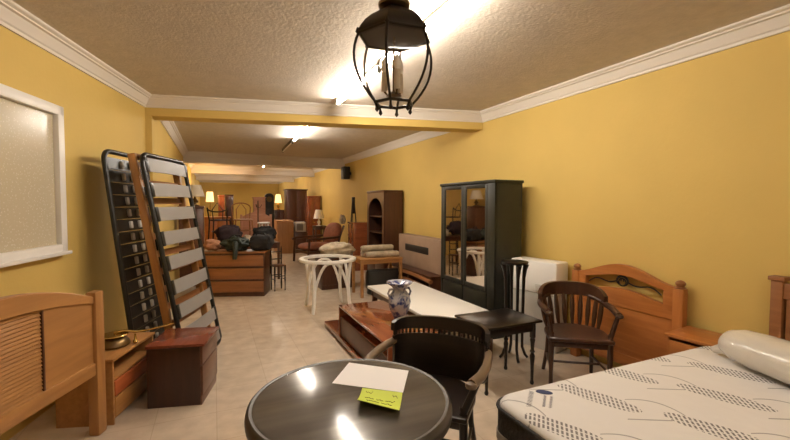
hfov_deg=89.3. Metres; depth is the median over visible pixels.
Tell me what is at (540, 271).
appliance
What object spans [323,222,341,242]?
cushion
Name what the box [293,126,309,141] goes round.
fluorescent light
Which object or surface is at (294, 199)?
wardrobe
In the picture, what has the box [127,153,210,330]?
bed base
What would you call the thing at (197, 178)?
beam
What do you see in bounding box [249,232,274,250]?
bag
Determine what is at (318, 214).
table lamp
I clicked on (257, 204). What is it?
coat stand
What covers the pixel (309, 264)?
table
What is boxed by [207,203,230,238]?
bentwood chair
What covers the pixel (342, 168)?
grille
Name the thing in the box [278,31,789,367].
wall
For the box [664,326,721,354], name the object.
nightstand
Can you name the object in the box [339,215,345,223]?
cushion
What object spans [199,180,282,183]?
crown molding
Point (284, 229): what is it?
base cabinet
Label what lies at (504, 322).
side table
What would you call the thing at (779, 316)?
headboard
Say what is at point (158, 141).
wall
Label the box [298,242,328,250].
seat cushion
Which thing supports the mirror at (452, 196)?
attached to the tall cabinet at (481, 221)
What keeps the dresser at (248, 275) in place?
on the floor
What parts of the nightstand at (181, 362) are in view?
drawer, door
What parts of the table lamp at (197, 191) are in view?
lamp shade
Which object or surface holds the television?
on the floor
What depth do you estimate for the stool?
8.50 m
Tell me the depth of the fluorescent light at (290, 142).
8.48 m
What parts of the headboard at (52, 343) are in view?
arched rail, rail, panel, post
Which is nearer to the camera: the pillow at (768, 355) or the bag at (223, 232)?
the pillow at (768, 355)
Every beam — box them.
[145,107,482,132]
[183,157,344,168]
[191,169,313,176]
[196,177,293,181]
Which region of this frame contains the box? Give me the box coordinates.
[294,222,305,231]
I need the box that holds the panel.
[399,233,440,274]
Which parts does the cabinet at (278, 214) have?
door, door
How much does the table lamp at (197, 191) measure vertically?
0.400 m
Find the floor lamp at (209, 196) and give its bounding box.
[206,192,213,216]
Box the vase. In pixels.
[386,279,412,319]
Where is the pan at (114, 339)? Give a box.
[104,323,173,349]
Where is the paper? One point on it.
(390, 399)
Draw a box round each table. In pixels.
[220,240,279,278]
[244,359,451,439]
[299,254,355,314]
[313,225,325,241]
[324,300,437,360]
[352,255,402,297]
[367,282,492,355]
[455,308,542,395]
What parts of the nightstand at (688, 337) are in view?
drawer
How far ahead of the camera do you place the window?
2.81 m
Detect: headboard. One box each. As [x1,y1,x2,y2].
[0,290,106,435]
[240,212,271,236]
[570,263,687,364]
[768,275,789,340]
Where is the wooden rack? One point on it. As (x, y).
(429, 279)
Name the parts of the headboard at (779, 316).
rail, panel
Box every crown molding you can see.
[0,0,789,163]
[187,163,326,172]
[195,174,299,178]
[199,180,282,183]
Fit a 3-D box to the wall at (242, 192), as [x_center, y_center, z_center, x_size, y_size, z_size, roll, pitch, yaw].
[-8.729,-0.786,22.491,4.610,2.820,0.200,-1,3,-24]
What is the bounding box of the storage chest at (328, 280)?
[315,257,351,289]
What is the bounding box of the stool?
[258,222,269,226]
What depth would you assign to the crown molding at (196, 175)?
17.72 m
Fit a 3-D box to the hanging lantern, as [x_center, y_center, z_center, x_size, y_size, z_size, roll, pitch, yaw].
[-0.003,-0.865,1.479,0.317,0.931,0.275,-1,2,-20]
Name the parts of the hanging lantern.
crown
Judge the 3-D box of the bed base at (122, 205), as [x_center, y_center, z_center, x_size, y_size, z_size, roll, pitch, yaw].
[-2.438,0.375,3.852,0.288,2.029,0.759,0,2,-6]
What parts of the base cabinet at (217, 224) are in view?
door, cornice, door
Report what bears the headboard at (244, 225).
on the floor
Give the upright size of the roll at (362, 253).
0.120 m
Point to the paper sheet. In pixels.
(353, 374)
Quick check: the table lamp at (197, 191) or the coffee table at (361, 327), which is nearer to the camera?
the coffee table at (361, 327)
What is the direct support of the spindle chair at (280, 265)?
on the floor
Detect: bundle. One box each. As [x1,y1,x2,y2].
[252,226,276,238]
[319,242,354,257]
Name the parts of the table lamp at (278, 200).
lamp shade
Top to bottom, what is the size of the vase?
0.392 m
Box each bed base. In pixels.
[101,149,171,339]
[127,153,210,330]
[139,152,221,346]
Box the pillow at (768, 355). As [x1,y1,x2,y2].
[711,330,789,384]
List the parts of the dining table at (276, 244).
leg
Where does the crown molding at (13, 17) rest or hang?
attached to the wall at (98, 118)
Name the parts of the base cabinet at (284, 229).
cornice, door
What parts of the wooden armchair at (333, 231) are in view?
leg, seat frame, arm, leg, arm, leg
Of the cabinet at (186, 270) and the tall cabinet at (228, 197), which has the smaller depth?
the cabinet at (186, 270)
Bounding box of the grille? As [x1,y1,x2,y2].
[341,167,343,178]
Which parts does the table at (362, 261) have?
leg, leg, leg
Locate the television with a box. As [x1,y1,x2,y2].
[366,268,397,294]
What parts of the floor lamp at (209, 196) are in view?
lamp shade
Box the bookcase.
[367,190,402,269]
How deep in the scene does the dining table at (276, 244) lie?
8.20 m
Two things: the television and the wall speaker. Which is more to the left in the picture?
the wall speaker
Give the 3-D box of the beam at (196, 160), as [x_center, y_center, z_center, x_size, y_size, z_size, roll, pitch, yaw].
[-3.369,-1.582,10.758,4.110,0.260,0.280,-1,3,-24]
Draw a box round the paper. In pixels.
[357,388,401,409]
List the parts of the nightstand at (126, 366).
drawer, drawer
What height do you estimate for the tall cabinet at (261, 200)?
1.800 m
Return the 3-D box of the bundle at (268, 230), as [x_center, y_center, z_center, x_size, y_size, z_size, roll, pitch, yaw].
[-2.661,0.280,8.202,0.490,0.328,0.392,-1,3,-24]
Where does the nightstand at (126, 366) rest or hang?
on the floor
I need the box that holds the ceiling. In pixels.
[12,0,789,168]
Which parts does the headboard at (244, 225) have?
post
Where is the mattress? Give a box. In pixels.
[496,346,789,439]
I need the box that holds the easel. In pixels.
[350,197,356,221]
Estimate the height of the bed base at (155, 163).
2.010 m
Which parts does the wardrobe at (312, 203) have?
door, door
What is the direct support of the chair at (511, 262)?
on the floor
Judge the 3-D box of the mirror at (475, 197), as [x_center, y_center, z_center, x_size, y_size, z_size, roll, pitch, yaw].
[0.987,0.201,4.895,0.008,1.178,0.406,-1,3,-24]
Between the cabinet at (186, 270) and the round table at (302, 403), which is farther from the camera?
the cabinet at (186, 270)
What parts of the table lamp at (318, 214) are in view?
lamp shade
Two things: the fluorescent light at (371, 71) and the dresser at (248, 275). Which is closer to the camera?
the fluorescent light at (371, 71)
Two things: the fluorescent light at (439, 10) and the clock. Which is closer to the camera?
the fluorescent light at (439, 10)
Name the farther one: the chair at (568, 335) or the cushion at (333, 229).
the cushion at (333, 229)
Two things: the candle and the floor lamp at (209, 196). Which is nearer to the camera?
the candle
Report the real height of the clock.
1.960 m
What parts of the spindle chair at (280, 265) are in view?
leg, leg, seat, leg, leg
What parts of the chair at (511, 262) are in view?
leg, leg, leg, leg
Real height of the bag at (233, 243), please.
0.394 m
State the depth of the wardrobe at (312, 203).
13.82 m
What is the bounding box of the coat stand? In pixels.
[255,201,261,227]
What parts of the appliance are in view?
grip panel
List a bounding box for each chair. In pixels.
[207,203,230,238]
[231,202,253,235]
[270,247,285,290]
[364,315,492,439]
[499,259,528,362]
[537,281,623,383]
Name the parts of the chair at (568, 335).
leg, arm, leg, crest rail, seat, leg, arm, leg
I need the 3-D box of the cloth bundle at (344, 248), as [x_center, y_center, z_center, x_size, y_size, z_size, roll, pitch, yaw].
[-1.081,0.541,7.431,0.692,0.272,0.430,-1,3,-24]
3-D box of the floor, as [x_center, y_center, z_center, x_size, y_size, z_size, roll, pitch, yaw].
[-4.257,1.212,9.677,8.200,0.120,27.564,-1,3,-24]
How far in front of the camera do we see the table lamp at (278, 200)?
15.89 m
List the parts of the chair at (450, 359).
arm, panel, crest rail, seat, leg, leg, arm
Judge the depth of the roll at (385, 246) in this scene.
6.85 m
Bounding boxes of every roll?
[360,244,393,250]
[360,249,393,256]
[365,250,398,257]
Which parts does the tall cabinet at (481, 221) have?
drawer, door, drawer, door, cornice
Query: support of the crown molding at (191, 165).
attached to the wall at (681, 171)
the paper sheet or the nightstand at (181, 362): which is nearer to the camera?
the paper sheet
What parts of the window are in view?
pane, sill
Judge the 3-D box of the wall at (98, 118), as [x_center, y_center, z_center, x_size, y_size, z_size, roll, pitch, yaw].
[-2.247,0.117,0.439,0.292,2.820,8.868,0,2,-11]
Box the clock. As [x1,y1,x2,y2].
[264,193,273,227]
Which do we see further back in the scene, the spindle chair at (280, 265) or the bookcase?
the bookcase
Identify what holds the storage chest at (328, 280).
on the floor
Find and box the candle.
[381,37,403,97]
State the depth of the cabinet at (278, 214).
15.93 m
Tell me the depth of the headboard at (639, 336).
3.50 m
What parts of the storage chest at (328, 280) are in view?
door, cornice, door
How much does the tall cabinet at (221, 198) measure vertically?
1.830 m
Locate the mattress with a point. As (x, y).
(700, 393)
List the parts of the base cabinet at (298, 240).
door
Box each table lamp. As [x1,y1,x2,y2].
[190,185,204,205]
[275,194,281,209]
[313,210,323,225]
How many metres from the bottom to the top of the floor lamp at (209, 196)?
1.920 m
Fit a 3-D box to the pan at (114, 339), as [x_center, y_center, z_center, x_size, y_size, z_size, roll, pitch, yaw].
[-2.003,0.893,3.108,0.507,0.115,0.212,-1,3,-33]
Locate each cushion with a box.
[203,239,220,250]
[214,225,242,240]
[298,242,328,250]
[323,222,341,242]
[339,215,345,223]
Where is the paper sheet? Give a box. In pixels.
[333,363,407,392]
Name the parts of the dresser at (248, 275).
drawer, drawer, drawer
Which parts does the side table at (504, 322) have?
leg, leg, leg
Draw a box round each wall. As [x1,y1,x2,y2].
[0,25,147,439]
[145,115,199,308]
[200,182,277,231]
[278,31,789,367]
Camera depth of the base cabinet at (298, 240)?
12.62 m
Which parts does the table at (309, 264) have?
leg, leg, leg, leg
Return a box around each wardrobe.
[283,189,307,221]
[304,196,320,241]
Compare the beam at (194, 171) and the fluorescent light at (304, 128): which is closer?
the fluorescent light at (304, 128)
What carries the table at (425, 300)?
on the floor
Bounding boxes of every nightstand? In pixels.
[55,332,154,427]
[145,326,218,408]
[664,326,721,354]
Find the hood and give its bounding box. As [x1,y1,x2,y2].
[359,4,424,50]
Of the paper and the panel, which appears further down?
the paper
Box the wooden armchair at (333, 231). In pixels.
[292,222,344,260]
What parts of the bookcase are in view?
door, door, cornice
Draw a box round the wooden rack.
[387,262,440,291]
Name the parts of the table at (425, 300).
leg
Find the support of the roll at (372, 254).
on the table at (362, 261)
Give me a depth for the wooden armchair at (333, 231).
10.79 m
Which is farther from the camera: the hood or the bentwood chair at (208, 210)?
the bentwood chair at (208, 210)
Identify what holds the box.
on the base cabinet at (298, 240)
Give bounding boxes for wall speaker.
[341,166,350,179]
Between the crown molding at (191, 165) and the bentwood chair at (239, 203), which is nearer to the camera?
the bentwood chair at (239, 203)
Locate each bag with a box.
[219,234,249,259]
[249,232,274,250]
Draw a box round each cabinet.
[177,206,204,277]
[204,216,230,240]
[218,195,224,215]
[225,194,233,224]
[252,197,265,213]
[274,210,283,219]
[274,220,293,253]
[294,231,306,252]
[348,221,366,270]
[440,179,523,338]
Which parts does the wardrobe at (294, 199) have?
door, door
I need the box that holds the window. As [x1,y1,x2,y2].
[0,83,71,267]
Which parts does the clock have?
door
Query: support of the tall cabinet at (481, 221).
on the floor
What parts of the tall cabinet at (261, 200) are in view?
door, door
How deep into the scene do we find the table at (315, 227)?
12.75 m
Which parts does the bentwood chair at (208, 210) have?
seat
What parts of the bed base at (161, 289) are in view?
rail, rail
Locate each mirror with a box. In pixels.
[445,189,460,279]
[466,188,484,286]
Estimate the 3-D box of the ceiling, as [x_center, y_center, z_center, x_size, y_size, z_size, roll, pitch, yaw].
[-4.249,-1.726,9.559,8.200,0.120,27.564,-1,3,-24]
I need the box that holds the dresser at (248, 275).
[198,249,270,296]
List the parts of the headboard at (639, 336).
post, rail, rail, panel, arched rail, post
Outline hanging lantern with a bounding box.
[353,0,431,116]
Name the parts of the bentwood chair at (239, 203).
seat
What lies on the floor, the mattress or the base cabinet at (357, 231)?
the base cabinet at (357, 231)
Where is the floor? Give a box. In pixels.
[9,232,613,439]
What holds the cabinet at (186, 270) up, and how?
on the floor
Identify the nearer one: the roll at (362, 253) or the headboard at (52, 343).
the headboard at (52, 343)
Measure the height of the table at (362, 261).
0.640 m
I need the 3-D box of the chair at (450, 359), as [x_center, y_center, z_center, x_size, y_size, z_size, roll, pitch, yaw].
[0.207,1.049,2.311,0.688,0.830,0.622,1,2,22]
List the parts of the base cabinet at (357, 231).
door, door, cornice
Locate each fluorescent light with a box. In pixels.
[282,139,292,152]
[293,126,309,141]
[336,63,380,105]
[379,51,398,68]
[423,0,469,31]
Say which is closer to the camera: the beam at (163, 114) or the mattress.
the mattress
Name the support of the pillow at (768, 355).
on the mattress
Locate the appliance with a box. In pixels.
[512,256,567,353]
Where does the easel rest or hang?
on the floor
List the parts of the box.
panel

